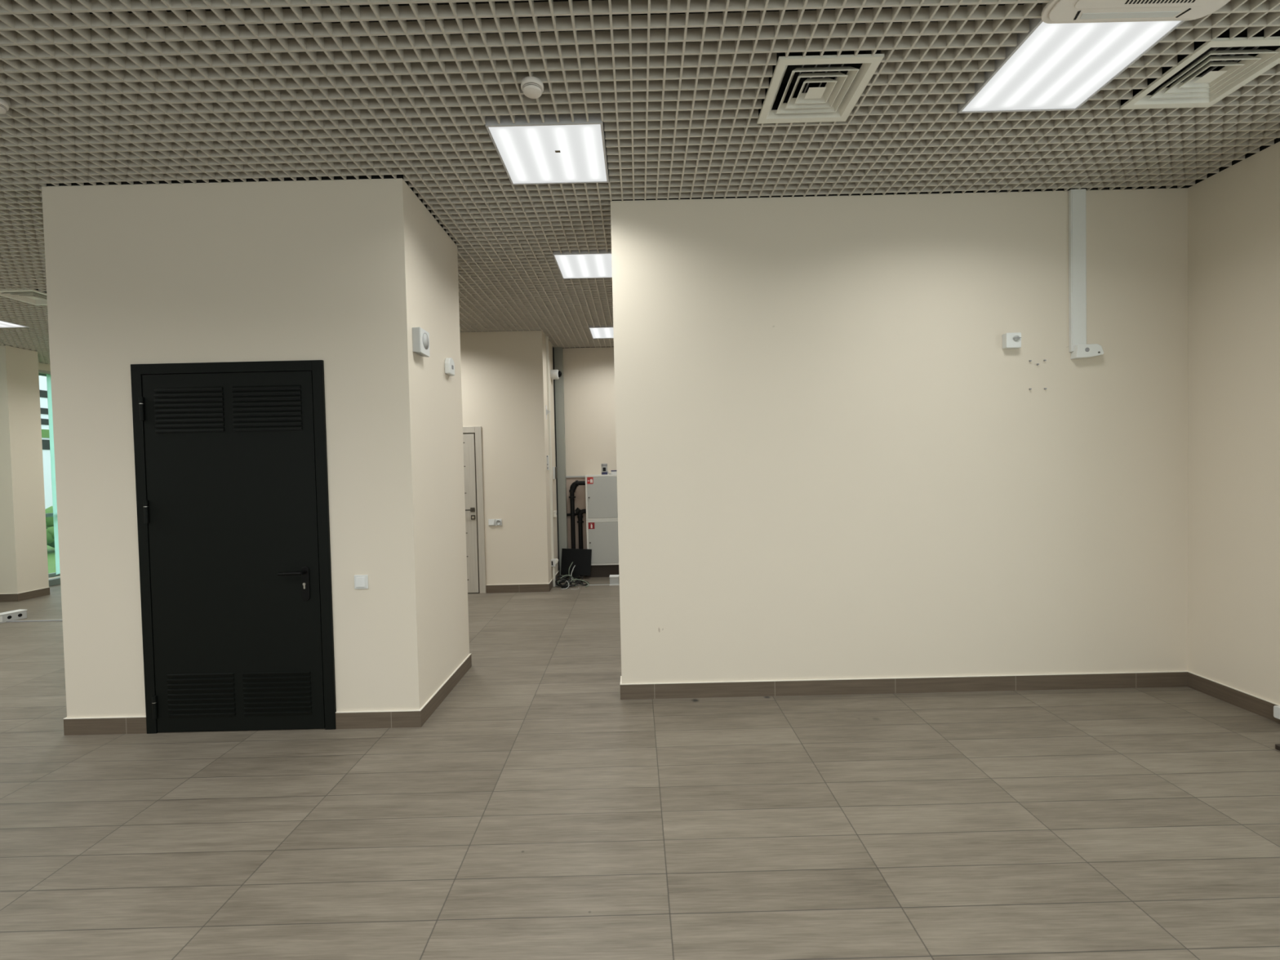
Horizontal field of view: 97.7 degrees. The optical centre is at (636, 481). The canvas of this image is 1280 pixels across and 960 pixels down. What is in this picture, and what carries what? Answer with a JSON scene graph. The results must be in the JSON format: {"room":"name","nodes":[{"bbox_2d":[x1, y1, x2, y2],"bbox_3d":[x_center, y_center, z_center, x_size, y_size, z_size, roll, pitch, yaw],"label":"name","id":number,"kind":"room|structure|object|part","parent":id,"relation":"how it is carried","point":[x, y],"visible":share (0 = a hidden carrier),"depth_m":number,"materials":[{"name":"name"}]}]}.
{"room":"empty commercial space","nodes":[
{"label":"empty commercial space","id":0,"kind":"room"},
{"bbox_2d":[0,344,48,593],"bbox_3d":[-8.496,-0.405,7.450,0.735,3.950,0.390,-1,1,0],"label":"wall column","id":1,"kind":"structure","parent":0,"point":[24,563],"depth_m":7.38,"materials":[{"name":"beige paint"}]},
{"bbox_2d":[0,586,49,601],"bbox_3d":[-8.447,1.517,7.491,0.746,0.104,0.401,-1,1,0],"label":"baseboard","id":2,"kind":"structure","parent":1,"relation":"attached to","point":[45,591],"depth_m":7.37,"materials":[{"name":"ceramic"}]},
{"bbox_2d":[38,362,60,578],"bbox_3d":[-8.985,-0.295,3.361,0.250,3.950,13.950,-1,1,0],"label":"wall","id":3,"kind":"structure","parent":0,"point":[43,366],"depth_m":8.41,"materials":[{"name":"beige paint"}]},
{"bbox_2d":[38,369,60,577],"bbox_3d":[-8.952,-0.107,8.818,0.150,3.130,2.150,-1,1,0],"label":"window","id":4,"kind":"structure","parent":3,"relation":"in","point":[44,373],"depth_m":8.54,"materials":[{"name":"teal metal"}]},
{"bbox_3d":[-8.957,-1.655,8.780,0.090,0.035,2.150,-1,1,0],"label":"head rail","id":5,"kind":"part","parent":4,"relation":"part of","materials":[{"name":"grey plastic"}]},
{"bbox_2d":[48,577,60,586],"bbox_3d":[-8.776,1.496,8.966,0.110,0.090,2.530,-1,1,0],"label":"trim","id":6,"kind":"structure","parent":3,"relation":"attached to","point":[54,581],"depth_m":8.38,"materials":[{"name":"grey metal"}]},
{"bbox_2d":[41,174,469,717],"bbox_3d":[-2.460,-0.456,3.903,2.164,3.950,1.030,-1,1,0],"label":"wall","id":7,"kind":"structure","parent":0,"point":[340,273],"depth_m":3.39,"materials":[{"name":"beige paint"}]},
{"bbox_2d":[130,360,336,733],"bbox_3d":[-2.447,0.407,3.373,1.155,2.250,0.079,-1,1,0],"label":"door","id":8,"kind":"structure","parent":7,"relation":"attached to","point":[231,457],"depth_m":3.39,"materials":[{"name":"black metal"}]},
{"bbox_3d":[-2.075,0.552,3.365,0.145,0.022,0.054,-1,1,0],"label":"lever","id":9,"kind":"part","parent":8,"relation":"part of","materials":[{"name":"black metal"}]},
{"bbox_3d":[-2.011,0.620,3.396,0.046,0.208,0.010,-1,1,0],"label":"handle","id":10,"kind":"part","parent":8,"relation":"part of","materials":[{"name":"black metal"}]},
{"bbox_2d":[63,653,471,735],"bbox_3d":[-2.417,1.466,3.949,2.186,0.104,1.052,-1,1,0],"label":"baseboard","id":11,"kind":"structure","parent":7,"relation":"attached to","point":[416,717],"depth_m":3.42,"materials":[{"name":"tile"}]},
{"bbox_2d":[354,574,368,588],"bbox_3d":[-1.681,0.613,3.405,0.082,0.084,0.019,-1,1,0],"label":"light switch","id":12,"kind":"object","parent":7,"relation":"attached to","point":[361,581],"visible":1,"depth_m":3.40,"materials":[{"name":"white plastic"}]},
{"bbox_2d":[412,327,430,356],"bbox_3d":[-1.360,-0.876,3.526,0.053,0.156,0.150,-1,1,0],"label":"wall speaker","id":13,"kind":"object","parent":7,"relation":"attached to","point":[420,337],"visible":1,"depth_m":3.46,"materials":[{"name":"grey plastic"}]},
{"bbox_3d":[-1.338,-0.876,3.526,0.006,0.153,0.146,-1,1,0],"label":"panel","id":14,"kind":"part","parent":13,"relation":"part of","materials":[{"name":"white plastic"}]},
{"bbox_2d":[422,333,428,349],"bbox_3d":[-1.335,-0.886,3.535,0.002,0.103,0.103,-1,1,0],"label":"grille","id":15,"kind":"object","parent":13,"relation":"attached to","point":[425,335],"depth_m":3.53,"materials":[{"name":"grey plastic"}]},
{"bbox_2d":[444,357,454,375],"bbox_3d":[-1.365,-0.840,4.080,0.043,0.122,0.116,-1,1,0],"label":"sensor","id":16,"kind":"object","parent":7,"relation":"attached to","point":[449,362],"visible":1,"depth_m":4.03,"materials":[{"name":"white plastic"}]},
{"bbox_2d":[459,329,558,584],"bbox_3d":[-3.696,-0.543,8.651,5.040,3.950,3.070,-1,1,0],"label":"wall","id":17,"kind":"structure","parent":0,"point":[504,374],"depth_m":7.12,"materials":[{"name":"beige paint"}]},
{"bbox_2d":[462,426,485,593],"bbox_3d":[-2.464,0.377,7.106,1.020,2.130,0.066,-1,1,0],"label":"door","id":18,"kind":"structure","parent":17,"relation":"in","point":[472,436],"depth_m":7.12,"materials":[{"name":"grey wood"}]},
{"bbox_2d":[488,519,495,525],"bbox_3d":[-1.853,0.524,7.132,0.084,0.084,0.022,-1,1,0],"label":"light switch","id":19,"kind":"object","parent":17,"relation":"attached to","point":[491,522],"visible":1,"depth_m":7.13,"materials":[{"name":"white plastic"}]},
{"bbox_2d":[495,519,502,525],"bbox_3d":[-1.766,0.524,7.133,0.084,0.084,0.021,-1,1,0],"label":"power socket","id":20,"kind":"object","parent":17,"relation":"attached to","point":[498,522],"visible":1,"depth_m":7.13,"materials":[{"name":"white plastic"}]},
{"bbox_2d":[485,570,559,593],"bbox_3d":[-1.529,1.357,7.608,0.816,0.104,0.911,-1,1,0],"label":"baseboard","id":21,"kind":"structure","parent":17,"relation":"attached to","point":[523,588],"depth_m":7.15,"materials":[{"name":"tile"}]},
{"bbox_2d":[546,455,549,470],"bbox_3d":[-1.157,-0.241,7.262,0.022,0.190,0.067,-1,1,0],"label":"switch panel","id":22,"kind":"object","parent":17,"relation":"attached to","point":[548,457],"visible":1,"depth_m":7.23,"materials":[{"name":"white plastic"}]},
{"bbox_2d":[545,404,550,418],"bbox_3d":[-1.155,-0.902,7.285,0.055,0.180,0.050,-1,1,0],"label":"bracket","id":23,"kind":"object","parent":17,"relation":"attached to","point":[547,411],"visible":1,"depth_m":7.28,"materials":[{"name":"white plastic"}]},
{"bbox_2d":[545,336,555,586],"bbox_3d":[-1.148,-0.257,7.440,0.040,3.322,0.050,-1,1,0],"label":"duct","id":24,"kind":"object","parent":17,"relation":"attached to","point":[546,337],"visible":0.91,"depth_m":7.42,"materials":[{"name":"beige paint"}]},
{"bbox_2d":[552,466,556,479],"bbox_3d":[-1.141,-0.117,7.788,0.048,0.175,0.100,-1,1,0],"label":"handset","id":25,"kind":"object","parent":17,"relation":"attached to","point":[554,468],"visible":1,"depth_m":7.74,"materials":[{"name":"white plastic"}]},
{"bbox_2d":[551,558,558,566],"bbox_3d":[-1.093,1.081,7.457,0.089,0.094,0.092,-1,1,0],"label":"socket","id":26,"kind":"object","parent":17,"relation":"attached to","point":[553,562],"visible":1,"depth_m":7.41,"materials":[{"name":"white plastic"}]},
{"bbox_2d":[553,510,556,517],"bbox_3d":[-1.133,0.451,7.757,0.038,0.090,0.090,-1,1,0],"label":"junction box","id":27,"kind":"object","parent":17,"relation":"attached to","point":[554,511],"visible":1,"depth_m":7.71,"materials":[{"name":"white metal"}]},
{"bbox_2d":[550,369,561,379],"bbox_3d":[-1.119,-1.485,7.766,0.153,0.134,0.134,-1,1,0],"label":"security camera","id":28,"kind":"object","parent":17,"relation":"attached to","point":[554,374],"visible":1,"depth_m":7.71,"materials":[{"name":"white plastic"}]},
{"bbox_2d":[555,583,619,586],"bbox_3d":[-0.241,1.381,7.508,1.740,0.003,0.035,-1,1,0],"label":"trim","id":29,"kind":"structure","parent":17,"relation":"attached to","point":[619,584],"depth_m":7.50,"materials":[{"name":"grey plastic"}]},
{"bbox_2d":[562,346,616,542],"bbox_3d":[1.099,-0.642,8.263,5.150,3.950,0.150,-1,1,0],"label":"wall","id":30,"kind":"structure","parent":0,"point":[588,373],"depth_m":8.18,"materials":[{"name":"beige paint"}]},
{"bbox_2d":[552,346,559,574],"bbox_3d":[-1.250,-0.271,8.110,0.157,3.322,0.169,-1,1,0],"label":"trim","id":31,"kind":"structure","parent":30,"relation":"attached to","point":[553,347],"depth_m":8.11,"materials":[{"name":"black metal"}]},
{"bbox_2d":[553,346,568,576],"bbox_3d":[-1.103,-0.275,8.145,0.116,3.322,0.100,-1,1,0],"label":"trim","id":32,"kind":"structure","parent":30,"relation":"attached to","point":[558,353],"depth_m":8.10,"materials":[{"name":"grey metal"}]},
{"bbox_2d":[565,475,585,477],"bbox_3d":[-0.889,-0.068,8.190,0.299,0.023,0.019,-1,1,0],"label":"trim","id":33,"kind":"structure","parent":30,"relation":"attached to","point":[566,476],"depth_m":8.18,"materials":[{"name":"grey plastic"}]},
{"bbox_2d":[565,477,586,549],"bbox_3d":[-0.874,0.611,8.213,0.300,1.337,0.006,-1,1,0],"label":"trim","id":34,"kind":"structure","parent":30,"relation":"attached to","point":[580,492],"depth_m":8.21,"materials":[{"name":"paint"}]},
{"bbox_2d":[585,474,617,519],"bbox_3d":[-0.462,0.226,8.086,0.540,0.645,0.242,-1,1,0],"label":"upper cabinet","id":35,"kind":"object","parent":30,"relation":"attached to","point":[601,491],"visible":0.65,"depth_m":7.98,"materials":[{"name":"white metal"}]},
{"bbox_2d":[601,463,607,475],"bbox_3d":[-0.468,-0.176,8.046,0.087,0.160,0.092,-1,1,0],"label":"can","id":36,"kind":"object","parent":35,"relation":"on","point":[604,466],"visible":1,"depth_m":8.01,"materials":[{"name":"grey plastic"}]},
{"bbox_2d":[610,470,617,474],"bbox_3d":[-0.303,-0.130,8.043,0.137,0.059,0.111,-1,1,0],"label":"box","id":37,"kind":"object","parent":35,"relation":"on","point":[613,472],"visible":0.51,"depth_m":7.99,"materials":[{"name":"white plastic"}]},
{"bbox_2d":[586,520,618,565],"bbox_3d":[-0.448,0.872,8.102,0.540,0.645,0.242,-1,1,0],"label":"upper cabinet","id":38,"kind":"object","parent":30,"relation":"attached to","point":[602,535],"visible":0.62,"depth_m":7.99,"materials":[{"name":"white metal"}]},
{"bbox_2d":[587,564,619,577],"bbox_3d":[-0.438,1.284,8.127,0.538,0.176,0.188,-1,1,0],"label":"trim","id":39,"kind":"structure","parent":30,"relation":"attached to","point":[597,571],"depth_m":8.03,"materials":[{"name":"brown tile"}]},
{"bbox_2d":[12,0,1176,172],"bbox_3d":[-2.637,-2.462,3.240,13.140,0.100,14.400,-1,1,0],"label":"ceiling slab","id":40,"kind":"structure","parent":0,"point":[1135,91],"depth_m":2.96,"materials":[{"name":"grey concrete"}]},
{"bbox_2d":[0,575,1279,959],"bbox_3d":[-2.546,1.575,3.337,12.940,0.080,14.200,-1,1,0],"label":"floor","id":41,"kind":"structure","parent":0,"point":[539,811],"depth_m":2.44,"materials":[{"name":"grey tile"}]},
{"bbox_2d":[0,608,26,623],"bbox_3d":[-6.841,1.518,6.112,0.624,0.096,0.479,-1,1,14],"label":"socket","id":42,"kind":"object","parent":41,"relation":"on","point":[20,614],"visible":1,"depth_m":6.12,"materials":[{"name":"white plastic"}]},
{"bbox_2d":[5,619,62,622],"bbox_3d":[-5.828,1.535,6.234,2.520,0.009,0.030,-1,1,0],"label":"cable cover","id":43,"kind":"object","parent":41,"relation":"on","point":[44,620],"visible":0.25,"depth_m":6.22,"materials":[{"name":"grey plastic"}]},
{"bbox_2d":[555,574,571,586],"bbox_3d":[-0.992,1.334,7.533,0.222,0.112,0.302,-1,1,0],"label":"cable","id":44,"kind":"object","parent":41,"relation":"on","point":[565,579],"visible":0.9,"depth_m":7.46,"materials":[{"name":"black rubber"}]},
{"bbox_2d":[556,574,576,586],"bbox_3d":[-0.927,1.329,7.500,0.264,0.134,0.142,-1,1,8],"label":"cable","id":45,"kind":"object","parent":41,"relation":"on","point":[566,575],"visible":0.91,"depth_m":7.52,"materials":[{"name":"grey plastic"}]},
{"bbox_2d":[558,576,582,586],"bbox_3d":[-0.902,1.353,7.594,0.338,0.078,0.417,-1,1,0],"label":"cable","id":46,"kind":"object","parent":41,"relation":"on","point":[581,577],"visible":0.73,"depth_m":7.45,"materials":[{"name":"black rubber"}]},
{"bbox_2d":[560,548,591,579],"bbox_3d":[-0.863,1.170,7.946,0.444,0.440,0.079,-1,1,0],"label":"box","id":47,"kind":"object","parent":41,"relation":"on","point":[581,558],"visible":0.87,"depth_m":7.94,"materials":[{"name":"black plastic"}]},
{"bbox_2d":[566,507,586,576],"bbox_3d":[-0.862,0.880,8.159,0.301,1.001,0.108,-1,1,0],"label":"pipe","id":48,"kind":"object","parent":41,"relation":"on","point":[579,513],"visible":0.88,"depth_m":8.12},
{"bbox_2d":[568,480,585,548],"bbox_3d":[-0.848,0.683,8.128,0.263,1.397,0.100,-1,1,0],"label":"pipe","id":49,"kind":"object","parent":41,"relation":"on","point":[573,486],"visible":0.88,"depth_m":8.10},
{"bbox_2d":[566,578,589,586],"bbox_3d":[-0.778,1.348,7.452,0.296,0.092,0.124,-1,1,15],"label":"cable","id":50,"kind":"object","parent":41,"relation":"on","point":[573,579],"visible":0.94,"depth_m":7.46,"materials":[{"name":"grey plastic"}]},
{"bbox_2d":[572,579,588,585],"bbox_3d":[-0.779,1.363,7.601,0.300,0.061,0.198,-1,2,26],"label":"cable","id":51,"kind":"object","parent":41,"relation":"on","point":[576,580],"visible":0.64,"depth_m":7.51,"materials":[{"name":"black rubber"}]},
{"bbox_2d":[608,574,618,585],"bbox_3d":[-0.304,1.325,7.515,0.128,0.118,0.138,-1,1,0],"label":"plastic box","id":52,"kind":"object","parent":41,"relation":"on","point":[614,579],"visible":0.96,"depth_m":7.45,"materials":[{"name":"white plastic"}]},
{"bbox_3d":[-0.305,1.272,7.515,0.128,0.013,0.135,-1,1,0],"label":"lid","id":53,"kind":"part","parent":52,"relation":"part of","materials":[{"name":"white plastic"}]},
{"bbox_2d":[609,577,618,584],"bbox_3d":[-0.304,1.332,7.504,0.120,0.105,0.100,-1,1,0],"label":"tub","id":54,"kind":"object","parent":52,"relation":"in","point":[613,580],"depth_m":7.45,"materials":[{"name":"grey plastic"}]},
{"bbox_2d":[1275,743,1279,751],"bbox_3d":[3.449,1.399,2.897,0.165,0.022,0.120,-1,1,0],"label":"floor plate","id":55,"kind":"object","parent":41,"relation":"on","point":[1277,745],"visible":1,"depth_m":2.94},
{"bbox_2d":[0,0,1279,364],"bbox_3d":[-2.620,-1.808,3.262,12.541,0.048,13.804,-1,1,0],"label":"ceiling","id":56,"kind":"structure","parent":0,"point":[677,125],"depth_m":2.77,"materials":[{"name":"white metal"}]},
{"bbox_2d":[0,97,8,114],"bbox_3d":[-2.976,-1.740,2.582,0.104,0.046,0.104,-1,1,0],"label":"smoke detector","id":57,"kind":"object","parent":56,"relation":"attached to","point":[4,107],"visible":1,"depth_m":2.59,"materials":[{"name":"white plastic"}]},
{"bbox_2d":[0,320,29,328],"bbox_3d":[-7.229,-1.774,6.083,0.597,0.060,0.597,-1,1,0],"label":"ceiling lamp","id":58,"kind":"object","parent":56,"relation":"attached to","point":[3,324],"visible":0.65,"depth_m":6.29,"materials":[{"name":"white plastic"}]},
{"bbox_2d":[0,320,23,327],"bbox_3d":[-7.228,-1.749,6.084,0.575,0.003,0.575,-1,1,0],"label":"diffuser","id":59,"kind":"object","parent":58,"relation":"attached to","point":[2,323],"depth_m":6.29,"materials":[{"name":"white plastic"}]},
{"bbox_2d":[0,288,47,305],"bbox_3d":[-5.790,-1.843,5.372,0.456,0.165,0.456,-1,1,0],"label":"ceiling vent","id":60,"kind":"object","parent":56,"relation":"in","point":[34,297],"visible":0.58,"depth_m":5.31,"materials":[{"name":"white metal"}]},
{"bbox_3d":[-5.788,-1.765,5.374,0.080,0.010,0.080,-1,1,0],"label":"plate","id":61,"kind":"part","parent":60,"relation":"part of","materials":[{"name":"white metal"}]},
{"bbox_2d":[520,76,543,98],"bbox_3d":[-0.478,-1.796,2.557,0.104,0.046,0.104,-1,1,0],"label":"smoke detector","id":62,"kind":"object","parent":56,"relation":"attached to","point":[532,87],"visible":1,"depth_m":2.53,"materials":[{"name":"white plastic"}]},
{"bbox_2d":[484,112,608,185],"bbox_3d":[-0.474,-1.856,3.147,0.597,0.060,0.597,-1,1,0],"label":"ceiling lamp","id":63,"kind":"object","parent":56,"relation":"attached to","point":[537,152],"visible":0.89,"depth_m":3.07,"materials":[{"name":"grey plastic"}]},
{"bbox_2d":[552,248,612,279],"bbox_3d":[-0.391,-1.899,4.871,0.597,0.060,0.597,-1,1,0],"label":"ceiling lamp","id":64,"kind":"object","parent":56,"relation":"attached to","point":[575,264],"visible":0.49,"depth_m":4.81,"materials":[{"name":"white plastic"}]},
{"bbox_2d":[588,325,613,338],"bbox_3d":[-0.305,-1.959,7.269,0.597,0.060,0.597,-1,1,0],"label":"ceiling lamp","id":65,"kind":"object","parent":56,"relation":"attached to","point":[597,332],"visible":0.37,"depth_m":7.22,"materials":[{"name":"white plastic"}]},
{"bbox_2d":[756,37,884,124],"bbox_3d":[0.845,-1.928,2.655,0.456,0.165,0.456,-1,1,0],"label":"ceiling vent","id":66,"kind":"object","parent":56,"relation":"in","point":[813,87],"visible":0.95,"depth_m":2.67,"materials":[{"name":"white metal"}]},
{"bbox_3d":[0.846,-1.850,2.657,0.080,0.010,0.080,-1,1,0],"label":"plate","id":67,"kind":"part","parent":66,"relation":"part of","materials":[{"name":"white metal"}]},
{"bbox_2d":[957,3,1185,113],"bbox_3d":[1.923,-1.896,2.534,0.597,0.060,0.597,-1,1,0],"label":"ceiling lamp","id":68,"kind":"object","parent":56,"relation":"attached to","point":[1051,67],"visible":0.65,"depth_m":2.51,"materials":[{"name":"white plastic"}]},
{"bbox_2d":[1040,0,1230,23],"bbox_3d":[1.941,-1.944,1.903,0.700,0.231,0.700,-1,1,0],"label":"air conditioner","id":69,"kind":"object","parent":56,"relation":"attached to","point":[1055,11],"visible":1,"depth_m":2.19,"materials":[{"name":"white plastic"}]},
{"bbox_2d":[1075,0,1212,8],"bbox_3d":[1.944,-1.833,1.906,0.524,0.006,0.524,-1,1,0],"label":"grille","id":70,"kind":"object","parent":69,"relation":"attached to","point":[1079,4],"depth_m":2.15,"materials":[{"name":"white plastic"}]},
{"bbox_2d":[1119,13,1279,109],"bbox_3d":[2.670,-1.968,2.606,0.456,0.165,0.456,-1,1,0],"label":"ceiling vent","id":71,"kind":"object","parent":56,"relation":"in","point":[1218,67],"visible":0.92,"depth_m":2.61,"materials":[{"name":"white metal"}]},
{"bbox_3d":[2.672,-1.890,2.607,0.080,0.010,0.080,-1,1,0],"label":"plate","id":72,"kind":"part","parent":71,"relation":"part of","materials":[{"name":"white metal"}]},
{"bbox_2d":[610,93,1187,683],"bbox_3d":[1.766,-0.549,3.802,3.823,3.950,0.140,-1,1,0],"label":"wall","id":73,"kind":"structure","parent":0,"point":[833,460],"depth_m":3.74,"materials":[{"name":"beige paint"}]},
{"bbox_2d":[620,671,1187,699],"bbox_3d":[1.798,1.373,3.843,3.823,0.104,0.151,-1,1,0],"label":"baseboard","id":74,"kind":"structure","parent":73,"relation":"attached to","point":[1157,678],"depth_m":3.77,"materials":[{"name":"tile"}]},
{"bbox_2d":[1002,332,1021,349],"bbox_3d":[2.479,-0.929,3.693,0.098,0.098,0.060,-1,1,0],"label":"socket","id":75,"kind":"object","parent":73,"relation":"attached to","point":[1010,340],"visible":1,"depth_m":3.68,"materials":[{"name":"white plastic"}]},
{"bbox_2d":[1068,188,1086,351],"bbox_3d":[2.916,-1.392,3.700,0.102,1.063,0.026,-1,1,0],"label":"duct","id":76,"kind":"object","parent":73,"relation":"attached to","point":[1077,197],"visible":0.91,"depth_m":3.69,"materials":[{"name":"white plastic"}]},
{"bbox_2d":[1070,343,1103,359],"bbox_3d":[2.977,-0.859,3.697,0.181,0.090,0.058,-1,1,0],"label":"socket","id":77,"kind":"object","parent":73,"relation":"attached to","point":[1081,351],"visible":1,"depth_m":3.67,"materials":[{"name":"white plastic"}]},
{"bbox_2d":[1186,137,1279,704],"bbox_3d":[3.804,-0.507,0.132,0.250,3.950,7.483,-1,1,0],"label":"wall","id":78,"kind":"structure","parent":0,"point":[1233,213],"depth_m":3.44,"materials":[{"name":"beige paint"}]},
{"bbox_2d":[1187,671,1279,723],"bbox_3d":[3.718,1.419,0.109,0.011,0.104,7.343,-1,1,0],"label":"baseboard","id":79,"kind":"structure","parent":78,"relation":"attached to","point":[1262,707],"depth_m":3.48,"materials":[{"name":"tile"}]},
{"bbox_2d":[1273,705,1279,719],"bbox_3d":[3.692,1.329,3.143,0.034,0.070,0.175,-1,1,0],"label":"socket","id":80,"kind":"object","parent":78,"relation":"attached to","point":[1277,708],"visible":1,"depth_m":3.21,"materials":[{"name":"white plastic"}]},
{"label":"outside","id":81,"kind":"structure","parent":0,"visible":0},
{"bbox_2d":[47,545,55,573],"bbox_3d":[-24.535,2.172,10.035,30.850,0.100,70.000,-1,1,0],"label":"ground","id":82,"kind":"structure","parent":81,"point":[51,550],"depth_m":12.89,"materials":[{"name":"green plant"}]},
{"bbox_2d":[39,375,53,509],"bbox_3d":[-27.556,-2.771,24.918,5.040,9.300,34.000,-1,1,0],"label":"building","id":83,"kind":"structure","parent":82,"relation":"on","point":[42,380],"depth_m":23.69,"materials":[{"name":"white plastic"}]},
{"bbox_2d":[44,506,54,547],"bbox_3d":[-15.003,1.106,16.075,1.963,1.163,12.427,-1,1,0],"label":"hedge","id":84,"kind":"object","parent":82,"relation":"on","point":[49,521],"visible":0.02,"depth_m":13.94,"materials":[{"name":"green plant"}]}
]}

